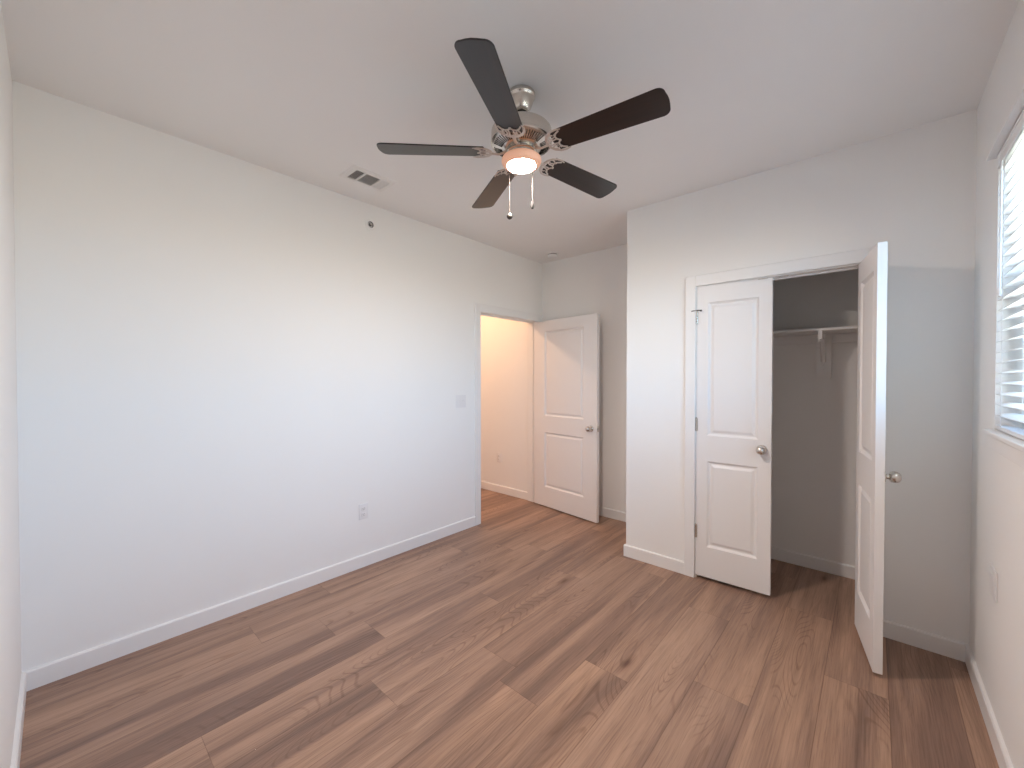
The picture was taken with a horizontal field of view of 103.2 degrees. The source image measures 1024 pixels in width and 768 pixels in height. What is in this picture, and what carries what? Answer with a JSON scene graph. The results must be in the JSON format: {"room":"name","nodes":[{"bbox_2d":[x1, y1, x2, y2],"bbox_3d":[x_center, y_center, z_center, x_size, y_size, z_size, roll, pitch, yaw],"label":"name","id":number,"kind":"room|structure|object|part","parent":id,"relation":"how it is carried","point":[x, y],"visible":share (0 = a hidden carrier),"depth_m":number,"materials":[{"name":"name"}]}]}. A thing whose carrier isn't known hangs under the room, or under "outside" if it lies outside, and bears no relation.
{"room":"empty bedroom","nodes":[
{"label":"empty bedroom","id":0,"kind":"room"},
{"bbox_2d":[0,2,21,767],"bbox_3d":[-1.051,0.037,0.682,3.208,2.718,0.150,1,1,42],"label":"wall","id":1,"kind":"structure","parent":0,"point":[10,609],"depth_m":1.46,"materials":[{"name":"paint"}]},
{"bbox_2d":[10,673,26,767],"bbox_3d":[-0.997,1.351,0.760,3.180,0.089,0.014,1,1,42],"label":"baseboard","id":2,"kind":"structure","parent":1,"relation":"attached to","point":[17,743],"depth_m":1.56,"materials":[{"name":"paint"}]},
{"bbox_2d":[12,80,541,671],"bbox_3d":[-1.021,0.004,3.218,0.120,2.718,3.980,1,1,42],"label":"wall","id":3,"kind":"structure","parent":0,"point":[220,361],"depth_m":2.33,"materials":[{"name":"paint"}]},
{"bbox_2d":[21,516,475,690],"bbox_3d":[-1.274,1.323,2.851,0.014,0.089,2.769,1,1,42],"label":"baseboard","id":4,"kind":"structure","parent":3,"relation":"attached to","point":[36,677],"depth_m":2.33,"materials":[{"name":"paint"}]},
{"bbox_2d":[359,503,367,519],"bbox_3d":[-1.109,0.952,3.035,0.009,0.116,0.072,1,1,42],"label":"wall outlet","id":5,"kind":"object","parent":3,"relation":"attached to","point":[363,508],"visible":1,"depth_m":3.03,"materials":[{"name":"white plastic"}]},
{"bbox_2d":[365,219,374,229],"bbox_3d":[-1.062,-1.198,3.051,0.020,0.080,0.080,1,1,42],"label":"sprinkler","id":6,"kind":"object","parent":3,"relation":"attached to","point":[369,224],"visible":1,"depth_m":3.05,"materials":[{"name":"paint"}]},
{"bbox_2d":[456,395,465,407],"bbox_3d":[-0.468,0.160,3.740,0.016,0.116,0.118,1,1,42],"label":"light switch","id":7,"kind":"object","parent":3,"relation":"attached to","point":[460,399],"visible":1,"depth_m":3.74,"materials":[{"name":"white plastic"}]},
{"bbox_2d":[474,303,540,524],"bbox_3d":[-0.062,0.286,4.299,0.156,2.124,1.025,1,1,42],"label":"trim","id":8,"kind":"structure","parent":3,"relation":"attached to","point":[479,308],"depth_m":4.29,"materials":[{"name":"paint"}]},
{"bbox_2d":[535,313,598,522],"bbox_3d":[0.548,0.327,4.240,0.167,2.020,0.880,-1,1,-41],"label":"door","id":9,"kind":"structure","parent":3,"relation":"in","point":[566,349],"depth_m":4.19,"materials":[{"name":"paint"}]},
{"bbox_3d":[0.744,0.436,3.937,0.066,0.062,0.062,-1,1,-41],"label":"knob","id":10,"kind":"part","parent":9,"relation":"part of","materials":[{"name":"silver metal"}]},
{"bbox_2d":[481,315,526,491],"bbox_3d":[-1.533,-0.012,4.387,2.200,2.718,2.985,1,1,42],"label":"wall","id":11,"kind":"structure","parent":0,"point":[503,341],"depth_m":4.95,"materials":[{"name":"paint"}]},
{"bbox_2d":[497,453,500,462],"bbox_3d":[-0.161,0.909,5.009,0.072,0.116,0.009,1,1,42],"label":"wall outlet","id":12,"kind":"object","parent":11,"relation":"attached to","point":[498,454],"visible":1,"depth_m":5.00,"materials":[{"name":"white plastic"}]},
{"bbox_2d":[481,481,526,499],"bbox_3d":[-0.588,1.290,5.391,2.062,0.089,0.014,1,1,42],"label":"baseboard","id":13,"kind":"structure","parent":11,"relation":"attached to","point":[485,485],"depth_m":4.94,"materials":[{"name":"paint"}]},
{"bbox_2d":[20,488,998,767],"bbox_3d":[-0.501,1.367,2.881,5.770,0.001,4.140,1,1,42],"label":"floor","id":14,"kind":"structure","parent":0,"point":[525,636],"depth_m":1.91,"materials":[{"name":"brown wood"}]},
{"bbox_2d":[0,0,1018,263],"bbox_3d":[-0.501,-1.411,2.844,5.770,0.120,4.140,1,1,42],"label":"ceiling","id":15,"kind":"structure","parent":0,"point":[308,91],"depth_m":1.77,"materials":[{"name":"paint"}]},
{"bbox_2d":[339,165,396,191],"bbox_3d":[-0.943,-1.344,2.671,0.200,0.010,0.304,1,1,42],"label":"ceiling vent","id":16,"kind":"object","parent":15,"relation":"in","point":[357,174],"visible":1,"depth_m":2.66,"materials":[{"name":"metal"}]},
{"bbox_2d":[377,38,670,219],"bbox_3d":[0.079,-1.067,1.877,1.240,0.542,1.243,1,1,42],"label":"ceiling fan","id":17,"kind":"object","parent":15,"relation":"hanging from","point":[520,136],"visible":1,"depth_m":1.76,"materials":[{"name":"black wood"}]},
{"bbox_3d":[-0.364,-1.069,1.856,0.488,0.031,0.134,0,1,-3],"label":"fan blade","id":18,"kind":"part","parent":17,"relation":"part of","materials":[{"name":"black wood"}]},
{"bbox_3d":[-0.063,-1.064,1.482,0.134,0.031,0.488,0,1,15],"label":"fan blade","id":19,"kind":"part","parent":17,"relation":"part of","materials":[{"name":"black wood"}]},
{"bbox_3d":[-0.101,-1.075,2.257,0.134,0.031,0.488,0,1,-21],"label":"fan blade","id":20,"kind":"part","parent":17,"relation":"part of","materials":[{"name":"brown wood"}]},
{"bbox_3d":[0.044,-1.027,1.877,0.184,0.043,0.184,1,1,42],"label":"lamp shade","id":21,"kind":"part","parent":17,"relation":"part of","materials":[{"name":"white glass"}]},
{"bbox_3d":[0.362,-1.073,2.132,0.488,0.031,0.134,-1,1,-39],"label":"fan blade","id":22,"kind":"part","parent":17,"relation":"part of","materials":[{"name":"black wood"}]},
{"bbox_3d":[0.385,-1.067,1.653,0.488,0.031,0.134,0,1,33],"label":"fan blade","id":23,"kind":"part","parent":17,"relation":"part of","materials":[{"name":"black wood"}]},
{"bbox_2d":[546,252,558,258],"bbox_3d":[0.426,-1.346,4.269,0.134,0.048,0.134,1,1,42],"label":"smoke detector","id":24,"kind":"object","parent":15,"relation":"attached to","point":[551,255],"visible":1,"depth_m":4.23,"materials":[{"name":"white plastic"}]},
{"bbox_2d":[542,244,858,565],"bbox_3d":[1.550,-0.003,3.694,3.328,2.718,0.150,1,1,42],"label":"wall","id":25,"kind":"structure","parent":0,"point":[814,421],"depth_m":3.08,"materials":[{"name":"paint"}]},
{"bbox_2d":[599,506,625,521],"bbox_3d":[0.860,1.305,4.216,1.387,0.089,0.014,1,1,42],"label":"baseboard","id":26,"kind":"structure","parent":25,"relation":"attached to","point":[606,512],"depth_m":4.07,"materials":[{"name":"paint"}]},
{"bbox_2d":[626,109,976,643],"bbox_3d":[1.824,0.008,2.869,1.821,2.718,0.719,1,1,42],"label":"wall","id":27,"kind":"structure","parent":0,"point":[913,190],"depth_m":2.19,"materials":[{"name":"paint"}]},
{"bbox_2d":[624,544,683,573],"bbox_3d":[1.064,1.320,3.072,0.467,0.089,0.014,1,1,42],"label":"baseboard","id":28,"kind":"structure","parent":27,"relation":"attached to","point":[662,561],"depth_m":3.06,"materials":[{"name":"paint"}]},
{"bbox_2d":[691,277,772,595],"bbox_3d":[1.448,0.336,2.714,0.481,2.020,0.101,1,1,40],"label":"door","id":29,"kind":"structure","parent":27,"relation":"in","point":[734,321],"depth_m":2.71,"materials":[{"name":"paint"}]},
{"bbox_3d":[1.581,0.423,2.580,0.062,0.062,0.066,1,1,40],"label":"knob","id":30,"kind":"part","parent":29,"relation":"part of","materials":[{"name":"silver metal"}]},
{"bbox_2d":[684,247,873,577],"bbox_3d":[1.666,0.309,2.597,1.046,2.124,0.133,1,1,42],"label":"trim","id":31,"kind":"structure","parent":27,"relation":"attached to","point":[855,256],"depth_m":2.85,"materials":[{"name":"paint"}]},
{"bbox_2d":[855,241,901,674],"bbox_3d":[1.865,0.349,2.071,0.101,2.020,0.452,0,1,32],"label":"door","id":32,"kind":"structure","parent":27,"relation":"in","point":[871,476],"depth_m":1.97,"materials":[{"name":"paint"}]},
{"bbox_3d":[1.784,0.436,1.906,0.066,0.062,0.062,0,1,32],"label":"knob","id":33,"kind":"part","parent":32,"relation":"part of","materials":[{"name":"silver metal"}]},
{"bbox_2d":[883,619,964,661],"bbox_3d":[2.135,1.333,2.119,0.308,0.089,0.014,1,1,42],"label":"baseboard","id":34,"kind":"structure","parent":27,"relation":"attached to","point":[944,646],"depth_m":2.11,"materials":[{"name":"paint"}]},
{"bbox_2d":[771,547,854,579],"bbox_3d":[2.101,1.320,3.111,1.706,0.089,0.014,1,1,42],"label":"baseboard","id":35,"kind":"structure","parent":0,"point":[836,568],"depth_m":2.99,"materials":[{"name":"paint"}]},
{"bbox_2d":[773,326,857,378],"bbox_3d":[2.003,-0.206,2.981,1.706,0.344,0.309,1,1,42],"label":"closet shelf","id":36,"kind":"object","parent":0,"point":[823,338],"visible":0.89,"depth_m":2.90,"materials":[{"name":"paint"}]},
{"bbox_2d":[969,0,1023,767],"bbox_3d":[1.526,0.032,1.052,0.150,2.718,4.130,1,1,42],"label":"wall","id":37,"kind":"structure","parent":0,"point":[996,630],"depth_m":1.62,"materials":[{"name":"paint"}]},
{"bbox_2d":[965,644,1013,767],"bbox_3d":[1.226,1.350,0.855,0.014,0.089,3.111,1,1,42],"label":"baseboard","id":38,"kind":"structure","parent":37,"relation":"attached to","point":[998,744],"depth_m":1.63,"materials":[{"name":"paint"}]},
{"bbox_2d":[989,563,997,602],"bbox_3d":[1.913,0.789,1.615,0.008,0.116,0.116,1,1,42],"label":"wall outlet","id":39,"kind":"object","parent":37,"relation":"attached to","point":[993,575],"visible":1,"depth_m":1.60,"materials":[{"name":"white plastic"}]},
{"bbox_2d":[989,570,993,593],"bbox_3d":[1.911,0.789,1.617,0.003,0.068,0.080,1,1,42],"label":"receptacle","id":40,"kind":"object","parent":39,"relation":"attached to","point":[991,573],"depth_m":1.62,"materials":[{"name":"white plastic"}]},
{"bbox_2d":[982,428,1023,467],"bbox_3d":[1.350,0.231,0.926,0.113,0.075,1.924,1,1,42],"label":"trim","id":41,"kind":"structure","parent":37,"relation":"attached to","point":[1011,447],"depth_m":1.42,"materials":[{"name":"paint"}]},
{"bbox_2d":[986,84,1023,160],"bbox_3d":[1.317,-0.917,0.939,0.030,0.026,1.922,1,1,42],"label":"trim","id":42,"kind":"structure","parent":37,"relation":"attached to","point":[1017,107],"depth_m":1.43,"materials":[{"name":"paint"}]},
{"bbox_2d":[995,109,1023,439],"bbox_3d":[1.344,-0.356,0.926,0.068,1.091,1.839,1,1,42],"label":"window blind","id":43,"kind":"object","parent":37,"relation":"attached to","point":[1011,155],"visible":1,"depth_m":1.50,"materials":[{"name":"plastic"}]},
{"bbox_3d":[1.349,0.181,0.928,0.050,0.016,1.833,1,1,42],"label":"rail","id":44,"kind":"part","parent":43,"relation":"part of","materials":[{"name":"white plastic"}]}
]}

